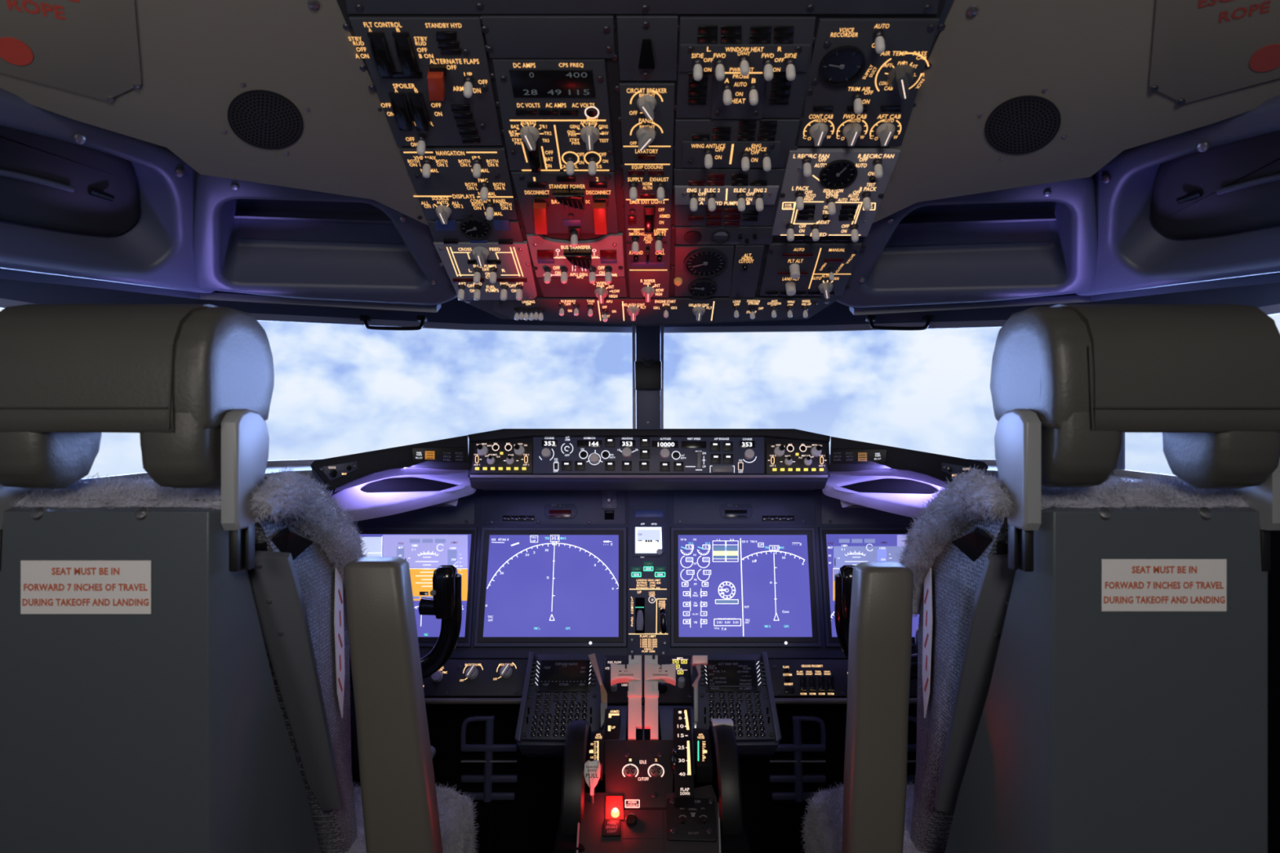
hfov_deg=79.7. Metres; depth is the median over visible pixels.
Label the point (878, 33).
toggle switch
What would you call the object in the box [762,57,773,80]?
toggle switch
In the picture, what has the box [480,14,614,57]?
module
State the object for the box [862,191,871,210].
toggle switch
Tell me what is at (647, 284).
module
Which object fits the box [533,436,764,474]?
control panel
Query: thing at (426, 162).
toggle switch
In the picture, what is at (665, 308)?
toggle switch
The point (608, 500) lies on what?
toggle switch
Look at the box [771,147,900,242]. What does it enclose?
module
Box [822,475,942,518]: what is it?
glareshield side recess
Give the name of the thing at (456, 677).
panel
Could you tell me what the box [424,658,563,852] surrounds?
panel
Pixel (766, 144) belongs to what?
module
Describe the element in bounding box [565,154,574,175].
toggle switch
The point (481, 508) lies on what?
panel
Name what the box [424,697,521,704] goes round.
rail
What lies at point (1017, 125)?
grille
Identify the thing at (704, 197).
module
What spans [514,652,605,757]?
display unit
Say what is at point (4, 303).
window
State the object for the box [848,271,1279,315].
trim
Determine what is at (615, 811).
lamp
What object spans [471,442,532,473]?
control panel
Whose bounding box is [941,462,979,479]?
switch plate
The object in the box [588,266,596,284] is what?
toggle switch
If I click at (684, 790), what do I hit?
scale
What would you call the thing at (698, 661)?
lever
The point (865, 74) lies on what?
module
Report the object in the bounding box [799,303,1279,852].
seat
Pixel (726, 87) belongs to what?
toggle switch
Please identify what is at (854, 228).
toggle switch
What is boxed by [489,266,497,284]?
toggle switch
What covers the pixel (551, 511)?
indicator light
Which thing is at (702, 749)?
scale
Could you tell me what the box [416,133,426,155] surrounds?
toggle switch
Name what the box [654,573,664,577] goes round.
light
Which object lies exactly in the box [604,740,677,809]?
panel
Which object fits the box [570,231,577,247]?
toggle switch
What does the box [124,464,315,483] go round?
trim
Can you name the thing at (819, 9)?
frame
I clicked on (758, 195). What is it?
toggle switch
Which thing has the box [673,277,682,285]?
lamp
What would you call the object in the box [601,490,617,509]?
switch plate
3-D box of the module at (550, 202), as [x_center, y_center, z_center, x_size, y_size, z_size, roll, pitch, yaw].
[-0.105,-0.312,1.116,0.145,0.083,0.116,0,0,0]
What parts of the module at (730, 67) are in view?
raised plate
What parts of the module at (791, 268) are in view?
knob, knob, selector knob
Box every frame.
[0,278,1279,327]
[336,0,946,325]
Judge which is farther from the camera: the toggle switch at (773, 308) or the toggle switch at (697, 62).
the toggle switch at (773, 308)
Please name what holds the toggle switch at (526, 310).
attached to the module at (628, 310)
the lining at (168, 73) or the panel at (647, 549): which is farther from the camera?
the panel at (647, 549)
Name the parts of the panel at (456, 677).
selector knob, selector knob, selector knob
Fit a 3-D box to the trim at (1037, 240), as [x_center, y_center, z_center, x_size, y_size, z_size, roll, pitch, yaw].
[0.502,-0.300,1.191,0.408,0.188,0.255,0,0,18]
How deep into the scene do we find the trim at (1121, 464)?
1.47 m
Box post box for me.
[634,360,661,390]
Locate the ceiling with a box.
[929,0,952,50]
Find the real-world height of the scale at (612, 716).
0.050 m
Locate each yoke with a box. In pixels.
[349,564,462,786]
[834,564,918,679]
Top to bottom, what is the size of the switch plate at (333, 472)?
0.038 m
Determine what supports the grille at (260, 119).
attached to the ceiling speaker at (261, 118)
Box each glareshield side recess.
[331,474,475,521]
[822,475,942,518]
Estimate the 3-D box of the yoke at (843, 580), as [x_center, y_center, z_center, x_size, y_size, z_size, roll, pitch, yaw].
[0.567,0.677,1.458,0.448,0.862,0.270,0,0,0]
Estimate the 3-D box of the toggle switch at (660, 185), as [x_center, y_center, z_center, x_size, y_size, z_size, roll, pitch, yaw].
[0.029,-0.329,1.073,0.012,0.028,0.017,0,0,0]
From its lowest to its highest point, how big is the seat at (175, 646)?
1.220 m
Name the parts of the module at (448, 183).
selector knob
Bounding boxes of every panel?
[333,488,918,658]
[411,447,466,462]
[422,659,528,697]
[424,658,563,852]
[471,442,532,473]
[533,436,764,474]
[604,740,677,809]
[626,490,668,655]
[738,658,917,852]
[765,444,826,475]
[768,659,917,697]
[831,448,887,464]
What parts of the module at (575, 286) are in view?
selector knob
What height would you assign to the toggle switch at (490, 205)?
0.028 m
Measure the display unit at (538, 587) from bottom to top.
0.264 m
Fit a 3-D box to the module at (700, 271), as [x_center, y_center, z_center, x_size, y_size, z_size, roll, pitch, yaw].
[0.104,-0.250,1.250,0.099,0.066,0.114,0,0,0]
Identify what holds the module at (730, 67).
attached to the frame at (819, 9)
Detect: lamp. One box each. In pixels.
[611,808,619,817]
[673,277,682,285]
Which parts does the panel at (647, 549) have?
gear lever, knob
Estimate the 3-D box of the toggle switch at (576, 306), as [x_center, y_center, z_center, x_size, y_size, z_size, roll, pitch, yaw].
[-0.110,-0.202,1.325,0.012,0.022,0.014,0,0,0]
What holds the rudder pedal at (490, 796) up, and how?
on the floor
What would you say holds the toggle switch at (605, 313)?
attached to the module at (628, 310)
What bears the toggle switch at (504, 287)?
attached to the module at (491, 270)
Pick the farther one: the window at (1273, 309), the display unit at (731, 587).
the display unit at (731, 587)
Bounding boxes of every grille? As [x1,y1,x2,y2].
[228,92,302,147]
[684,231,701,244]
[986,97,1059,152]
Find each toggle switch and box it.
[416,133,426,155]
[422,157,431,177]
[457,284,465,300]
[462,74,474,97]
[472,157,482,177]
[473,266,481,284]
[473,284,481,300]
[480,181,489,200]
[485,200,494,220]
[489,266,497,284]
[500,284,507,300]
[513,307,519,320]
[515,284,523,300]
[518,306,524,319]
[523,307,528,320]
[528,307,533,320]
[533,306,538,319]
[538,307,544,320]
[543,266,551,284]
[558,302,565,315]
[560,266,568,284]
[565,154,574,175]
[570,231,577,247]
[573,302,580,315]
[586,303,594,316]
[587,154,597,175]
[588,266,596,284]
[601,309,608,321]
[604,266,612,284]
[606,497,611,502]
[628,181,637,200]
[631,235,639,253]
[654,235,662,253]
[656,181,665,200]
[662,305,669,318]
[688,191,697,211]
[692,57,702,80]
[703,147,712,168]
[706,191,715,211]
[714,57,724,80]
[721,82,732,105]
[732,305,739,318]
[736,191,745,211]
[738,53,749,75]
[740,150,749,171]
[747,82,758,105]
[748,306,755,319]
[755,191,763,211]
[761,150,771,171]
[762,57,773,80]
[769,305,777,318]
[784,56,795,80]
[785,222,794,241]
[786,305,793,318]
[795,190,804,209]
[801,156,811,177]
[801,305,808,318]
[810,223,819,240]
[826,196,835,214]
[826,266,835,280]
[849,223,858,242]
[852,91,862,114]
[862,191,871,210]
[872,157,883,177]
[873,28,884,53]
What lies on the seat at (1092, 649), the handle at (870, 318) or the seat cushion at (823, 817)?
the seat cushion at (823, 817)
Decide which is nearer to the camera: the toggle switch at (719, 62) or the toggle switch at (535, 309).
the toggle switch at (719, 62)
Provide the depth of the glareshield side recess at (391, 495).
1.62 m
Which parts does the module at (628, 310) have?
selector knob, selector knob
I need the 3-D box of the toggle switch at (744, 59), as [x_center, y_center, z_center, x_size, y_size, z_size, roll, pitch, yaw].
[0.121,-0.420,0.892,0.012,0.026,0.021,0,0,0]
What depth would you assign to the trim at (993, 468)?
1.56 m
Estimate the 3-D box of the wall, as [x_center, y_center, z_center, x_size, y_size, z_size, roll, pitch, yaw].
[0.002,0.610,1.580,2.016,0.980,0.960,0,0,0]
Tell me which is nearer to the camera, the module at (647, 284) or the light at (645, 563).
the module at (647, 284)
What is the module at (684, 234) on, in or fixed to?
attached to the frame at (819, 9)
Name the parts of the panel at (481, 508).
warning strip, warning strip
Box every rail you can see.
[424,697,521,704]
[774,697,917,704]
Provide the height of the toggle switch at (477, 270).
0.028 m
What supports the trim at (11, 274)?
attached to the window frame at (453, 311)
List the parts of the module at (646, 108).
selector knob, selector knob, guard frame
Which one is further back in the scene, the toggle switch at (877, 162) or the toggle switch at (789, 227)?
the toggle switch at (789, 227)
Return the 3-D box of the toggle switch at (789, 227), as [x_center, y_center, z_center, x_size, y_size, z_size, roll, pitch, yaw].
[0.224,-0.289,1.143,0.012,0.028,0.017,0,0,0]
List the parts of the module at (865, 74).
selector knob, selector knob, selector knob, selector knob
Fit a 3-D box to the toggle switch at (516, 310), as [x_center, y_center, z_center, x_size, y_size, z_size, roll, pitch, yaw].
[-0.214,-0.195,1.337,0.012,0.022,0.014,0,0,0]
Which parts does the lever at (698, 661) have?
stem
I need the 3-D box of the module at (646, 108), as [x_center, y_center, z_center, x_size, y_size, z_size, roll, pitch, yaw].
[0.012,-0.336,1.088,0.074,0.166,0.312,0,0,0]
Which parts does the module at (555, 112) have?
selector knob, guard frame, selector knob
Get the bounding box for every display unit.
[353,527,477,648]
[473,527,626,648]
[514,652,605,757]
[670,527,822,648]
[689,652,781,757]
[817,527,919,648]
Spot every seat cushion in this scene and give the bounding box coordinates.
[338,780,479,852]
[799,781,926,852]
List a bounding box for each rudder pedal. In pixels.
[460,715,517,852]
[768,715,826,852]
[906,715,916,782]
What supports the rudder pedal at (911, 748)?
on the floor
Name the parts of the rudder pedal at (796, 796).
pedal post, pedal arm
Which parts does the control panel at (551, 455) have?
knob, knob, knob, knob, knob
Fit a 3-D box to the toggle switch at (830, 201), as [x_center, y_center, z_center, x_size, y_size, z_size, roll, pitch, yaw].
[0.273,-0.314,1.095,0.012,0.027,0.019,0,0,0]
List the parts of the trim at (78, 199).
rail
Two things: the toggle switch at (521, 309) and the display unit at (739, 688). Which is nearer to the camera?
the toggle switch at (521, 309)
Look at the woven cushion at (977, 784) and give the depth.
0.89 m
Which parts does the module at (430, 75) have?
guard frame, guard frame, guard frame, guard frame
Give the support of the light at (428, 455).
on the panel at (421, 455)
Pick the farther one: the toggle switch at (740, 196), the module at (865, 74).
the toggle switch at (740, 196)
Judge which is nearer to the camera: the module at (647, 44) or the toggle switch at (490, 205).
the module at (647, 44)
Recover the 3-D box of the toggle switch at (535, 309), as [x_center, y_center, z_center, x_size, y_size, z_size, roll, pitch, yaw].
[-0.180,-0.196,1.335,0.012,0.022,0.014,0,0,0]
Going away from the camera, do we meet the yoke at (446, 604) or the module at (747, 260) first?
the module at (747, 260)
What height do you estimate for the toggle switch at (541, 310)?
0.022 m
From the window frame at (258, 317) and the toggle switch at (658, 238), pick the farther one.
the window frame at (258, 317)
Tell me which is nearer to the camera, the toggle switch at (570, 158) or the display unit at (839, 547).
the toggle switch at (570, 158)
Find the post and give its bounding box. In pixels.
[631,324,663,428]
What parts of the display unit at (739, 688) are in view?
screen frame, rail, rail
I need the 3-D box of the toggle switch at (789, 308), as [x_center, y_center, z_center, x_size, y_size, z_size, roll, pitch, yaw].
[0.260,-0.199,1.330,0.012,0.022,0.014,0,0,0]
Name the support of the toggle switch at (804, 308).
attached to the module at (628, 310)
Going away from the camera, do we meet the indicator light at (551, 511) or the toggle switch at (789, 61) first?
the toggle switch at (789, 61)
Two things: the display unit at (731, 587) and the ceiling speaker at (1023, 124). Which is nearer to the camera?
the ceiling speaker at (1023, 124)
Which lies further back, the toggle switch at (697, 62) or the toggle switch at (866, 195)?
the toggle switch at (866, 195)
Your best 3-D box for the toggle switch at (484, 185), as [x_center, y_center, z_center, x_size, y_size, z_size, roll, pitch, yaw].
[-0.217,-0.329,1.073,0.012,0.028,0.017,0,0,0]
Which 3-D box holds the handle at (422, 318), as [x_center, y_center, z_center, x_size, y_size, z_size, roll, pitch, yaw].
[-0.546,-0.227,1.682,0.153,0.040,0.075,0,0,0]
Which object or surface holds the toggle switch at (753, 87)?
attached to the module at (730, 67)
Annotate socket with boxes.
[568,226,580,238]
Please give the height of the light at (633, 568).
0.009 m
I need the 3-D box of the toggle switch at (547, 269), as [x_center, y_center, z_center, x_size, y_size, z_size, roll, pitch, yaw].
[-0.149,-0.243,1.234,0.012,0.028,0.017,0,0,0]
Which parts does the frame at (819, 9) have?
aft plate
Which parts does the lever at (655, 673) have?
reverse lever, lever arm, grip handle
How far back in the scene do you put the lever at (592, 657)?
1.36 m
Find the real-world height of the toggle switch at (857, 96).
0.028 m
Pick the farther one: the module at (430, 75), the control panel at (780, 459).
the control panel at (780, 459)
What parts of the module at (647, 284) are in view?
selector knob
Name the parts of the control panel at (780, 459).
knob, knob, knob, knob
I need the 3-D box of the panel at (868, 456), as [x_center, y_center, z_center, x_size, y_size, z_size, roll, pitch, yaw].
[0.449,0.061,1.573,0.111,0.031,0.007,0,0,26]
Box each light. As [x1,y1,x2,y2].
[425,451,434,459]
[543,504,577,519]
[631,566,641,570]
[631,573,641,577]
[643,561,653,565]
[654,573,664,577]
[655,566,665,570]
[672,659,687,674]
[857,452,866,461]
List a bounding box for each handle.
[360,315,427,330]
[865,315,933,330]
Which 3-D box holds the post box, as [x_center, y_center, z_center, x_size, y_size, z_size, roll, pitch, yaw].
[0.019,-0.125,1.857,0.065,0.072,0.023,0,0,0]
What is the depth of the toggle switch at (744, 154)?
1.02 m
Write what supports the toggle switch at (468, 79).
attached to the module at (430, 75)
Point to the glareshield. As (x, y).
(373, 465)
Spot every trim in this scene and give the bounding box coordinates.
[0,87,214,293]
[0,268,440,312]
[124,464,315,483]
[192,173,457,305]
[829,457,1163,482]
[835,175,1097,307]
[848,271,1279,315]
[1075,93,1279,295]
[1116,432,1124,469]
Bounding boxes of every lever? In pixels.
[583,760,600,804]
[587,653,607,728]
[610,655,641,740]
[644,655,675,740]
[691,655,707,728]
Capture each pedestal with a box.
[552,706,751,852]
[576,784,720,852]
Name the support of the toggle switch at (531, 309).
attached to the module at (628, 310)
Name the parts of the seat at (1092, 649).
armrest, hinge arm, support post, support post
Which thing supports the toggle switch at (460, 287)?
attached to the module at (491, 270)
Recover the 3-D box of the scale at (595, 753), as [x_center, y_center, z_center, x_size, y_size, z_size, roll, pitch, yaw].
[-0.070,0.525,1.229,0.024,0.050,0.090,0,0,0]
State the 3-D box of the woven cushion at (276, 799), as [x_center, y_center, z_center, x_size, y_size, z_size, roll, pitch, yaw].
[-0.541,0.377,0.983,0.256,0.606,0.335,0,0,0]
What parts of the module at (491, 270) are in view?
selector knob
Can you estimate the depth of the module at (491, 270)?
1.24 m
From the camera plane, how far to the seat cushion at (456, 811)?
1.22 m
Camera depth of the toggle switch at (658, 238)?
1.17 m
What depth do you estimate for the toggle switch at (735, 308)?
1.33 m
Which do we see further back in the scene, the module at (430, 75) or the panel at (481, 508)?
the panel at (481, 508)
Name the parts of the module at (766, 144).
raised plate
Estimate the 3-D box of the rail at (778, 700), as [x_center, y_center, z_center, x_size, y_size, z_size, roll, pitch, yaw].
[0.453,0.584,1.630,0.342,0.012,0.012,0,0,0]
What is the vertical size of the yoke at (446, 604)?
0.862 m
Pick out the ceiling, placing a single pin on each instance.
(948, 2)
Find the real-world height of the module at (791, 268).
0.077 m
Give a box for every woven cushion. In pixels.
[24,498,357,852]
[910,498,1234,852]
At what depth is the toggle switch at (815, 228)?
1.14 m
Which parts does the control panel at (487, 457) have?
knob, knob, knob, knob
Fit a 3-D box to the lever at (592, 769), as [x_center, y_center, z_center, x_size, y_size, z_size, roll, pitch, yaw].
[-0.072,0.537,1.156,0.025,0.062,0.021,0,0,0]
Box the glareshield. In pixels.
[311,428,987,496]
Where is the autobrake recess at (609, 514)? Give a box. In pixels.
[604,510,613,519]
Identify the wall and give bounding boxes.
[315,484,1279,852]
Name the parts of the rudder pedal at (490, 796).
pedal arm, pedal post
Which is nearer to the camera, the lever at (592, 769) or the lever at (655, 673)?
the lever at (592, 769)
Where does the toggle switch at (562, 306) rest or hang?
attached to the module at (628, 310)
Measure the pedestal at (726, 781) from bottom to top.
0.622 m
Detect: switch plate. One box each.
[319,461,357,480]
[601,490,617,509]
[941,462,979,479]
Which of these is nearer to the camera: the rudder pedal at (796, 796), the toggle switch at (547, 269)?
the toggle switch at (547, 269)
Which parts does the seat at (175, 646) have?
support post, support post, hinge arm, armrest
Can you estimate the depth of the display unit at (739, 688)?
1.47 m
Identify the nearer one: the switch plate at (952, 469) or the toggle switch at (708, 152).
the toggle switch at (708, 152)
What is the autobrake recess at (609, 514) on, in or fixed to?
attached to the panel at (481, 508)
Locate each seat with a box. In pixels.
[0,303,479,852]
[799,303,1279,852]
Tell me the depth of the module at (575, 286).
1.28 m
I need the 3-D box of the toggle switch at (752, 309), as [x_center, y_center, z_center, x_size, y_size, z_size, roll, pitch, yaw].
[0.195,-0.197,1.333,0.012,0.022,0.014,0,0,0]
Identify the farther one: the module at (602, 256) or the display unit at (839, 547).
the display unit at (839, 547)
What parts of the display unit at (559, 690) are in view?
rail, rail, screen frame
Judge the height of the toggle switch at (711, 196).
0.028 m
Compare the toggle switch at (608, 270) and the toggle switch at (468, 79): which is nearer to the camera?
the toggle switch at (468, 79)
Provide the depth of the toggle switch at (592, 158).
1.03 m
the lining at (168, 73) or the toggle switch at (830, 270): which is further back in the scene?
the toggle switch at (830, 270)
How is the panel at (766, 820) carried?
on the floor
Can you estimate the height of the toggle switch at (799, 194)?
0.028 m
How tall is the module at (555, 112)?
0.097 m
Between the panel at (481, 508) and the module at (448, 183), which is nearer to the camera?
the module at (448, 183)
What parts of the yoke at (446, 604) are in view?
roller knob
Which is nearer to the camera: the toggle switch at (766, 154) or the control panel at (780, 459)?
the toggle switch at (766, 154)
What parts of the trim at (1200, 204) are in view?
rail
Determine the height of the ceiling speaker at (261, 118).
0.052 m
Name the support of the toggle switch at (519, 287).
attached to the module at (491, 270)
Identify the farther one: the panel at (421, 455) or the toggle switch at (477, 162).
the panel at (421, 455)
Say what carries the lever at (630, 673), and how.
attached to the pedestal at (726, 781)
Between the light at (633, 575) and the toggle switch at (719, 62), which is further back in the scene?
the light at (633, 575)
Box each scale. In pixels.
[586,729,604,780]
[604,708,620,739]
[673,707,694,808]
[693,728,712,782]
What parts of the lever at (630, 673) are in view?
grip handle, lever arm, reverse lever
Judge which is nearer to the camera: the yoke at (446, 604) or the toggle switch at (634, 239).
the toggle switch at (634, 239)
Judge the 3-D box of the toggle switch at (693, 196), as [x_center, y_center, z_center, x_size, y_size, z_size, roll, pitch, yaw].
[0.076,-0.318,1.088,0.012,0.028,0.017,0,0,0]
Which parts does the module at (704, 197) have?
raised plate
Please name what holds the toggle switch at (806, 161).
attached to the module at (824, 191)
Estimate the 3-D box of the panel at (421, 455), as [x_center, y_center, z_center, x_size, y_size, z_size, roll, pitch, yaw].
[-0.411,0.059,1.573,0.112,0.031,0.007,0,0,-26]
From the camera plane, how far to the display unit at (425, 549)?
1.80 m
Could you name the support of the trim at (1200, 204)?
attached to the window frame at (453, 311)
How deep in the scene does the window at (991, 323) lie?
1.83 m
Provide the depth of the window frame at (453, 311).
1.60 m
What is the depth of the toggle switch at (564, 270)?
1.23 m
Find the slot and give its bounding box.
[720,504,752,519]
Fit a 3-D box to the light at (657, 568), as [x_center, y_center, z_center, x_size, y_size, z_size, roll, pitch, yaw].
[0.048,0.332,1.790,0.024,0.009,0.004,0,0,0]
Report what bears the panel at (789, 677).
attached to the panel at (481, 508)
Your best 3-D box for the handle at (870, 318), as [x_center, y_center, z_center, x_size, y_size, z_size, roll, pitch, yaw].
[0.574,-0.227,1.682,0.153,0.040,0.075,0,0,0]
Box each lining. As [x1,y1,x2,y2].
[0,0,432,225]
[872,0,1279,222]
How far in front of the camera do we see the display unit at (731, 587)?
1.78 m
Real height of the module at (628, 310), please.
0.039 m
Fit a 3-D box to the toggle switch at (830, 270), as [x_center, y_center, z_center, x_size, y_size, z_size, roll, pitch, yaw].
[0.309,-0.246,1.239,0.012,0.022,0.014,0,0,0]
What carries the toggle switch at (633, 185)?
attached to the module at (646, 108)
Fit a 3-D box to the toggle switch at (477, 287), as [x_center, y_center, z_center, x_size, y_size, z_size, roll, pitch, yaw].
[-0.270,-0.223,1.274,0.012,0.028,0.017,0,0,0]
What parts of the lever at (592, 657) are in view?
handle, worn arm, lever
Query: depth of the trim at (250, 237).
1.25 m
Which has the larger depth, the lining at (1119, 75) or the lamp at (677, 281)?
the lamp at (677, 281)
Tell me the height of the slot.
0.035 m
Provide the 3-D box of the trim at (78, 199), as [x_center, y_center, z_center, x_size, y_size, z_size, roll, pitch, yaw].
[-0.726,-0.295,1.008,0.198,0.207,0.482,0,0,17]
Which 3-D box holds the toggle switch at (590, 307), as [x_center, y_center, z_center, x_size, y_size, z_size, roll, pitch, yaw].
[-0.086,-0.201,1.326,0.012,0.022,0.014,0,0,0]
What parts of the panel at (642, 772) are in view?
start lever, start lever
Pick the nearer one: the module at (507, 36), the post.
the module at (507, 36)
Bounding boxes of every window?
[0,297,149,483]
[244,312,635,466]
[663,320,1009,464]
[1113,303,1279,480]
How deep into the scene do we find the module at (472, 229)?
1.16 m
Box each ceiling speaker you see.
[222,81,310,155]
[977,87,1066,159]
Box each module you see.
[348,16,502,155]
[400,147,517,224]
[426,217,524,244]
[433,240,537,300]
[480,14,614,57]
[492,57,614,175]
[493,297,821,324]
[511,170,618,247]
[526,232,624,284]
[537,275,626,303]
[616,14,678,80]
[619,82,675,270]
[627,269,670,302]
[673,244,733,298]
[674,118,802,171]
[674,167,785,226]
[675,16,815,119]
[675,226,773,244]
[729,244,764,297]
[759,236,861,298]
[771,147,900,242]
[794,17,939,146]

